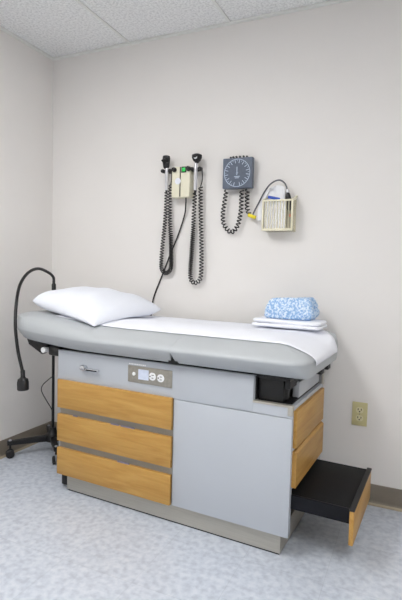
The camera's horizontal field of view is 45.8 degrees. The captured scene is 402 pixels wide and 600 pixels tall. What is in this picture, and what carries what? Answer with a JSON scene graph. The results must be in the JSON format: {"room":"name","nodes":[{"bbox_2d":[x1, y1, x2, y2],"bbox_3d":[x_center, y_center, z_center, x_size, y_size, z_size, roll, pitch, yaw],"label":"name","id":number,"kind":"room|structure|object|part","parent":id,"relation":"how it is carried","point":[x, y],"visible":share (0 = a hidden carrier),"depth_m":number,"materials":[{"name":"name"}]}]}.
{"room":"examination room","nodes":[
{"label":"examination room","id":0,"kind":"room"},
{"bbox_2d":[0,30,52,440],"bbox_3d":[-1.880,-0.209,1.093,0.100,2.587,4.300,3,4,24],"label":"wall","id":1,"kind":"structure","parent":0,"point":[26,75],"depth_m":2.80,"materials":[{"name":"paint"}]},
{"bbox_2d":[0,421,50,458],"bbox_3d":[-1.858,0.934,1.140,0.012,0.102,4.300,3,4,24],"label":"baseboard","id":2,"kind":"structure","parent":1,"relation":"attached to","point":[39,430],"depth_m":2.87,"materials":[{"name":"plastic"}]},
{"bbox_2d":[0,0,352,60],"bbox_3d":[-0.279,-1.310,0.311,3.350,0.009,4.300,3,4,24],"label":"trim","id":3,"kind":"structure","parent":1,"relation":"attached to","point":[332,2],"depth_m":2.57,"materials":[{"name":"metal"}]},
{"bbox_2d":[0,0,330,56],"bbox_3d":[-0.277,-1.365,0.308,3.350,0.100,4.300,3,4,24],"label":"ceiling","id":4,"kind":"structure","parent":0,"point":[57,28],"depth_m":2.44,"materials":[{"name":"tile"}]},
{"bbox_2d":[75,0,230,42],"bbox_3d":[-0.279,-1.312,0.311,3.306,0.006,4.256,3,4,24],"label":"trim","id":5,"kind":"structure","parent":4,"relation":"attached to","point":[216,4],"depth_m":2.41,"materials":[{"name":"metal"}]},
{"bbox_2d":[0,441,401,599],"bbox_3d":[-0.342,1.116,0.461,3.350,0.100,4.300,3,4,24],"label":"floor","id":6,"kind":"structure","parent":0,"point":[57,542],"depth_m":1.85,"materials":[{"name":"plastic"}]},
{"bbox_2d":[6,267,58,464],"bbox_3d":[-0.909,0.366,2.657,0.414,1.097,0.638,3,4,24],"label":"gooseneck lamp","id":7,"kind":"object","parent":6,"relation":"on","point":[50,436],"visible":0.8,"depth_m":2.72,"materials":[{"name":"black plastic"}]},
{"bbox_3d":[-1.005,0.817,2.776,0.232,0.034,0.034,0,4,-26],"label":"leg","id":8,"kind":"part","parent":7,"relation":"part of","materials":[{"name":"black plastic"}]},
{"bbox_3d":[-0.908,0.560,2.815,0.075,0.233,0.010,1,4,-11],"label":"power cord","id":9,"kind":"part","parent":7,"relation":"part of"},
{"bbox_3d":[-0.839,0.824,2.732,0.034,0.034,0.185,0,4,-23],"label":"leg","id":10,"kind":"part","parent":7,"relation":"part of","materials":[{"name":"black plastic"}]},
{"bbox_2d":[17,310,371,554],"bbox_3d":[-0.099,0.526,2.281,1.705,0.867,0.619,3,4,27],"label":"examination table","id":11,"kind":"object","parent":6,"relation":"on","point":[221,437],"visible":0.84,"depth_m":1.99,"materials":[{"name":"grey metal"}]},
{"bbox_3d":[-0.548,0.315,2.217,0.032,0.029,0.032,3,4,27],"label":"release lever","id":12,"kind":"part","parent":11,"relation":"part of","materials":[{"name":"silver metal"}]},
{"bbox_2d":[33,286,160,325],"bbox_3d":[-0.561,0.018,2.512,0.526,0.168,0.467,4,4,31],"label":"pillow","id":13,"kind":"object","parent":11,"relation":"on","point":[93,306],"visible":1,"depth_m":2.38,"materials":[{"name":"white fabric"}]},
{"bbox_2d":[17,310,184,361],"bbox_3d":[-0.415,0.150,2.428,0.971,0.151,0.619,3,4,27],"label":"cushion","id":14,"kind":"object","parent":11,"relation":"on","point":[43,329],"depth_m":2.16,"materials":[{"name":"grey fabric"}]},
{"bbox_3d":[-0.415,0.797,2.184,0.642,0.131,0.017,3,4,27],"label":"drawer","id":15,"kind":"part","parent":11,"relation":"part of","materials":[{"name":"brown wood"}]},
{"bbox_3d":[-0.411,0.632,2.174,0.642,0.133,0.017,3,4,27],"label":"drawer","id":16,"kind":"part","parent":11,"relation":"part of","materials":[{"name":"brown wood"}]},
{"bbox_3d":[-0.407,0.466,2.164,0.642,0.136,0.017,3,4,27],"label":"drawer","id":17,"kind":"part","parent":11,"relation":"part of","materials":[{"name":"brown wood"}]},
{"bbox_3d":[-0.223,0.331,2.064,0.227,0.074,0.005,3,4,27],"label":"outlet panel","id":18,"kind":"part","parent":11,"relation":"part of","materials":[{"name":"metal"}]},
{"bbox_2d":[149,373,155,380],"bbox_3d":[-0.210,0.331,2.053,0.035,0.033,0.003,3,4,27],"label":"receptacle","id":19,"kind":"object","parent":11,"relation":"attached to","point":[152,376],"depth_m":2.05,"materials":[{"name":"white plastic"}]},
{"bbox_2d":[157,374,163,381],"bbox_3d":[-0.173,0.335,2.034,0.035,0.033,0.003,3,4,27],"label":"receptacle","id":20,"kind":"object","parent":11,"relation":"attached to","point":[160,377],"depth_m":2.03,"materials":[{"name":"white plastic"}]},
{"bbox_3d":[-0.173,0.342,2.046,1.168,0.144,0.008,3,4,27],"label":"panel","id":21,"kind":"part","parent":11,"relation":"part of","materials":[{"name":"grey metal"}]},
{"bbox_2d":[56,315,336,365],"bbox_3d":[-0.042,0.150,2.273,1.304,0.107,0.452,3,4,27],"label":"paper","id":22,"kind":"object","parent":11,"relation":"on","point":[319,344],"visible":0.78,"depth_m":2.10,"materials":[{"name":"white paper"}]},
{"bbox_2d":[252,316,326,329],"bbox_3d":[0.417,0.105,2.242,0.328,0.041,0.172,3,4,27],"label":"sheet","id":23,"kind":"object","parent":22,"relation":"on","point":[315,324],"visible":0.88,"depth_m":2.17,"materials":[{"name":"white fabric"}]},
{"bbox_2d":[264,297,319,320],"bbox_3d":[0.424,0.035,2.240,0.247,0.102,0.151,3,4,28],"label":"gown","id":24,"kind":"object","parent":23,"relation":"on","point":[301,308],"visible":1,"depth_m":2.17,"materials":[{"name":"blue fabric"}]},
{"bbox_3d":[0.109,0.663,1.913,0.512,0.460,0.008,3,4,27],"label":"panel","id":25,"kind":"part","parent":11,"relation":"part of","materials":[{"name":"grey metal"}]},
{"bbox_2d":[170,330,337,378],"bbox_3d":[0.265,0.201,2.076,0.562,0.128,0.619,3,4,27],"label":"cushion","id":26,"kind":"object","parent":11,"relation":"on","point":[235,356],"depth_m":1.84,"materials":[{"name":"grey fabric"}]},
{"bbox_3d":[0.275,0.397,1.820,0.158,0.008,0.024,3,4,27],"label":"slot sill","id":27,"kind":"part","parent":11,"relation":"part of","materials":[{"name":"silver metal"}]},
{"bbox_3d":[0.454,0.638,2.005,0.018,0.140,0.437,3,4,27],"label":"drawer","id":28,"kind":"part","parent":11,"relation":"part of","materials":[{"name":"brown wood"}]},
{"bbox_3d":[0.456,0.483,1.996,0.015,0.145,0.437,3,4,27],"label":"panel","id":29,"kind":"part","parent":11,"relation":"part of","materials":[{"name":"brown wood"}]},
{"bbox_3d":[0.470,0.299,1.981,0.036,0.046,0.470,3,4,27],"label":"slide rail","id":30,"kind":"part","parent":11,"relation":"part of","materials":[{"name":"black metal"}]},
{"bbox_3d":[0.556,0.340,2.209,0.028,0.100,0.026,3,4,27],"label":"corner post","id":31,"kind":"part","parent":11,"relation":"part of","materials":[{"name":"silver metal"}]},
{"bbox_2d":[51,0,401,489],"bbox_3d":[0.599,-0.224,2.385,3.550,2.587,0.100,3,4,24],"label":"wall","id":32,"kind":"structure","parent":0,"point":[314,96],"depth_m":2.43,"materials":[{"name":"paint"}]},
{"bbox_2d":[150,166,202,315],"bbox_3d":[-0.149,-0.302,2.619,0.326,0.836,0.082,3,4,24],"label":"transformer","id":33,"kind":"object","parent":32,"relation":"attached to","point":[182,177],"depth_m":2.56,"materials":[{"name":"beige plastic"}]},
{"bbox_2d":[159,155,173,274],"bbox_3d":[-0.200,-0.463,2.614,0.088,0.652,0.090,3,4,24],"label":"otoscope","id":34,"kind":"object","parent":33,"relation":"attached to","point":[166,159],"visible":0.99,"depth_m":2.63,"materials":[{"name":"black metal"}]},
{"bbox_3d":[-0.187,-0.660,2.605,0.021,0.120,0.021,3,4,24],"label":"handle","id":35,"kind":"part","parent":34,"relation":"part of","materials":[{"name":"silver metal"}]},
{"bbox_3d":[-0.180,-0.227,2.673,0.232,0.678,0.029,4,4,32],"label":"power cord","id":36,"kind":"part","parent":33,"relation":"part of","materials":[{"name":"black rubber"}]},
{"bbox_2d":[181,166,185,172],"bbox_3d":[-0.092,-0.698,2.547,0.029,0.032,0.004,3,4,24],"label":"switch","id":37,"kind":"object","parent":33,"relation":"attached to","point":[183,169],"depth_m":2.54,"materials":[{"name":"green plastic"}]},
{"bbox_2d":[188,153,203,284],"bbox_3d":[-0.029,-0.427,2.552,0.090,0.696,0.066,3,4,24],"label":"ophthalmoscope","id":38,"kind":"object","parent":33,"relation":"attached to","point":[196,157],"visible":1,"depth_m":2.56,"materials":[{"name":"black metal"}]},
{"bbox_3d":[-0.029,-0.656,2.534,0.021,0.145,0.021,3,4,24],"label":"handle","id":39,"kind":"part","parent":38,"relation":"part of","materials":[{"name":"silver metal"}]},
{"bbox_2d":[54,422,401,511],"bbox_3d":[0.547,0.918,2.405,3.350,0.102,0.012,3,4,24],"label":"baseboard","id":40,"kind":"structure","parent":32,"relation":"attached to","point":[385,497],"depth_m":2.26,"materials":[{"name":"plastic"}]},
{"bbox_2d":[221,155,255,233],"bbox_3d":[0.195,-0.543,2.462,0.198,0.400,0.064,3,4,24],"label":"pressure gauge","id":41,"kind":"object","parent":32,"relation":"attached to","point":[238,173],"visible":1,"depth_m":2.44,"materials":[{"name":"plastic"}]},
{"bbox_2d":[261,195,296,230],"bbox_3d":[0.389,-0.432,2.367,0.155,0.182,0.086,3,4,24],"label":"wall basket","id":42,"kind":"object","parent":32,"relation":"attached to","point":[295,197],"visible":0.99,"depth_m":2.33,"materials":[{"name":"beige plastic"}]},
{"bbox_2d":[252,179,291,227],"bbox_3d":[0.353,-0.477,2.379,0.210,0.244,0.062,3,4,24],"label":"blood pressure cuff","id":43,"kind":"object","parent":42,"relation":"in","point":[275,211],"visible":0.96,"depth_m":2.35,"materials":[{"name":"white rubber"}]},
{"bbox_3d":[0.431,-0.484,2.337,0.034,0.089,0.033,3,4,24],"label":"inflation bulb","id":44,"kind":"part","parent":43,"relation":"part of","materials":[{"name":"black rubber"}]},
{"bbox_2d":[352,401,367,426],"bbox_3d":[0.762,0.548,2.289,0.070,0.114,0.010,3,4,24],"label":"wall outlet","id":45,"kind":"object","parent":32,"relation":"attached to","point":[359,409],"visible":1,"depth_m":2.29,"materials":[{"name":"beige plastic"}]},
{"bbox_2d":[356,415,362,420],"bbox_3d":[0.761,0.568,2.288,0.034,0.027,0.003,3,4,24],"label":"receptacle","id":46,"kind":"object","parent":45,"relation":"attached to","point":[358,417],"depth_m":2.29,"materials":[{"name":"beige plastic"}]},
{"bbox_2d":[356,407,362,412],"bbox_3d":[0.762,0.529,2.285,0.034,0.027,0.003,3,4,24],"label":"receptacle","id":47,"kind":"object","parent":45,"relation":"attached to","point":[358,409],"depth_m":2.28,"materials":[{"name":"beige plastic"}]}
]}

